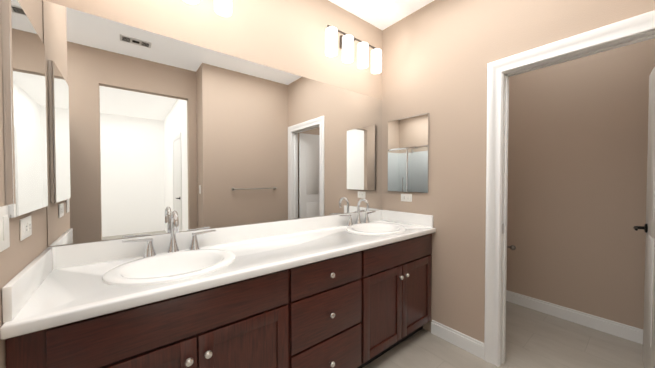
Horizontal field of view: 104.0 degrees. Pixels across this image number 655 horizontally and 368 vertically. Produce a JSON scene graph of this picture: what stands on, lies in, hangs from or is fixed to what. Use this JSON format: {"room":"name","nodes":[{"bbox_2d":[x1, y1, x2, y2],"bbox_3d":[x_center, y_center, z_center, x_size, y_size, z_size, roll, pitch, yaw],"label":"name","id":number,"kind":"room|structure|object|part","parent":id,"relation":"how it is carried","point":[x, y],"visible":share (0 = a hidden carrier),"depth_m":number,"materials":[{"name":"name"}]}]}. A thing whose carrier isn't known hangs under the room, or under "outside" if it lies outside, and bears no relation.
{"room":"bathroom","nodes":[
{"label":"bathroom","id":0,"kind":"room"},
{"bbox_2d":[0,0,46,367],"bbox_3d":[-1.532,-0.100,0.520,1.200,2.790,0.640,-1,1,-38],"label":"wall","id":1,"kind":"structure","parent":0,"point":[17,256],"depth_m":0.84,"materials":[{"name":"beige paint"}]},
{"bbox_2d":[0,205,9,251],"bbox_3d":[-0.925,0.126,0.732,0.008,0.125,0.075,-1,1,-38],"label":"light switch","id":2,"kind":"object","parent":1,"relation":"attached to","point":[4,234],"visible":0.98,"depth_m":0.73,"materials":[{"name":"white plastic"}]},
{"bbox_2d":[1,0,47,217],"bbox_3d":[-1.068,-0.240,0.914,0.019,0.675,0.413,-1,1,-38],"label":"medicine cabinet mirror","id":3,"kind":"object","parent":1,"relation":"attached to","point":[24,110],"visible":0.96,"depth_m":0.83,"materials":[{"name":"silver metal"}]},
{"bbox_2d":[19,216,31,240],"bbox_3d":[-1.056,0.153,0.897,0.008,0.072,0.117,-1,1,-38],"label":"electrical outlet","id":4,"kind":"object","parent":1,"relation":"attached to","point":[25,223],"visible":1,"depth_m":0.88,"materials":[{"name":"white plastic"}]},
{"bbox_2d":[2,247,55,321],"bbox_3d":[-1.073,0.338,0.934,0.019,0.101,0.535,-1,1,-38],"label":"backsplash","id":5,"kind":"structure","parent":1,"relation":"attached to","point":[16,293],"depth_m":0.83,"materials":[{"name":"white stone"}]},
{"bbox_2d":[183,0,231,16],"bbox_3d":[-0.837,-1.133,1.355,0.624,0.262,0.167,-1,1,-38],"label":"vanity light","id":6,"kind":"object","parent":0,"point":[223,8],"visible":1,"depth_m":1.46,"materials":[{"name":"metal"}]},
{"bbox_3d":[-0.815,-1.096,1.327,0.624,0.189,0.096,-1,1,-38],"label":"lamp shade","id":7,"kind":"part","parent":6,"relation":"part of","materials":[{"name":"white glass"}]},
{"bbox_2d":[42,0,381,247],"bbox_3d":[-0.817,-0.119,1.557,3.610,2.790,0.106,-1,1,-38],"label":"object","id":8,"kind":"object","parent":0,"point":[148,132],"depth_m":1.54,"materials":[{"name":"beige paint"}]},
{"bbox_2d":[52,210,383,269],"bbox_3d":[-0.350,0.321,1.861,2.306,0.101,0.020,-1,1,-38],"label":"backsplash","id":9,"kind":"structure","parent":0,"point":[72,254],"depth_m":1.46,"materials":[{"name":"white stone"}]},
{"bbox_2d":[325,25,381,73],"bbox_3d":[0.214,-1.148,2.189,0.624,0.262,0.167,-1,1,-38],"label":"vanity light","id":10,"kind":"object","parent":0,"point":[347,44],"visible":1,"depth_m":2.09,"materials":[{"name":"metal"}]},
{"bbox_2d":[329,0,433,29],"bbox_3d":[1.536,-1.527,-0.492,4.780,0.100,6.200,-1,1,-38],"label":"ceiling","id":11,"kind":"structure","parent":0,"point":[382,14],"depth_m":2.23,"materials":[{"name":"white paint"}]},
{"bbox_2d":[363,301,644,367],"bbox_3d":[1.536,1.338,-0.439,4.780,0.050,6.200,-1,1,-38],"label":"floor","id":12,"kind":"structure","parent":0,"point":[536,339],"depth_m":1.96,"materials":[{"name":"tile"}]},
{"bbox_2d":[0,230,435,367],"bbox_3d":[-0.174,0.844,1.649,2.306,0.860,0.586,-1,1,-38],"label":"bathroom vanity","id":13,"kind":"object","parent":12,"relation":"on","point":[349,290],"depth_m":1.24,"materials":[{"name":"brown wood"}]},
{"bbox_2d":[0,218,435,337],"bbox_3d":[-0.176,0.394,1.643,2.306,0.040,0.580,-1,1,-38],"label":"countertop","id":14,"kind":"structure","parent":13,"relation":"on","point":[93,287],"depth_m":1.18,"materials":[{"name":"white stone"}]},
{"bbox_2d":[382,0,654,342],"bbox_3d":[1.177,-0.125,1.868,0.100,2.790,1.899,-1,1,-38],"label":"wall","id":15,"kind":"structure","parent":0,"point":[438,56],"depth_m":1.99,"materials":[{"name":"beige paint"}]},
{"bbox_2d":[401,194,411,201],"bbox_3d":[0.724,0.126,2.355,0.008,0.072,0.117,-1,1,-38],"label":"electrical outlet","id":16,"kind":"object","parent":15,"relation":"attached to","point":[406,197],"visible":1,"depth_m":2.35,"materials":[{"name":"white plastic"}]},
{"bbox_2d":[380,210,432,225],"bbox_3d":[0.718,0.312,2.356,0.019,0.101,0.535,-1,1,-38],"label":"backsplash","id":17,"kind":"structure","parent":15,"relation":"attached to","point":[389,216],"depth_m":2.33,"materials":[{"name":"white stone"}]},
{"bbox_2d":[388,113,429,192],"bbox_3d":[0.726,-0.266,2.337,0.019,0.675,0.424,-1,1,-38],"label":"medicine cabinet mirror","id":18,"kind":"object","parent":15,"relation":"attached to","point":[408,154],"visible":0.96,"depth_m":2.31,"materials":[{"name":"silver metal"}]},
{"bbox_2d":[431,320,483,359],"bbox_3d":[1.010,1.210,2.012,0.014,0.115,0.408,-1,1,-38],"label":"baseboard","id":19,"kind":"structure","parent":15,"relation":"attached to","point":[471,345],"depth_m":1.99,"materials":[{"name":"white wood"}]},
{"bbox_2d":[484,10,654,366],"bbox_3d":[1.459,0.215,1.503,0.122,2.124,0.918,-1,1,-38],"label":"door frame","id":20,"kind":"structure","parent":15,"relation":"attached to","point":[635,25],"depth_m":1.77,"materials":[{"name":"white wood"}]},
{"bbox_2d":[633,67,654,367],"bbox_3d":[1.986,0.256,1.559,0.722,2.015,0.167,-1,1,-38],"label":"room door","id":21,"kind":"structure","parent":15,"relation":"in","point":[648,227],"depth_m":1.66,"materials":[{"name":"white paint"}]},
{"bbox_3d":[2.182,0.306,1.716,0.156,0.062,0.167,-1,1,-38],"label":"lever","id":22,"kind":"part","parent":21,"relation":"part of","materials":[{"name":"black metal"}]},
{"bbox_2d":[506,38,654,328],"bbox_3d":[2.311,-0.134,2.321,0.100,2.790,1.199,-1,1,-38],"label":"wall","id":23,"kind":"structure","parent":0,"point":[577,160],"depth_m":2.28,"materials":[{"name":"beige paint"}]},
{"bbox_2d":[507,245,515,249],"bbox_3d":[1.790,0.627,2.574,0.052,0.051,0.175,-1,1,-38],"label":"paper holder","id":24,"kind":"object","parent":23,"relation":"attached to","point":[512,247],"visible":0.46,"depth_m":2.51,"materials":[{"name":"grey metal"}]},
{"bbox_2d":[506,290,642,343],"bbox_3d":[2.267,1.204,2.310,0.014,0.115,1.168,-1,1,-38],"label":"baseboard","id":25,"kind":"structure","parent":23,"relation":"attached to","point":[627,332],"depth_m":2.30,"materials":[{"name":"white wood"}]}
]}

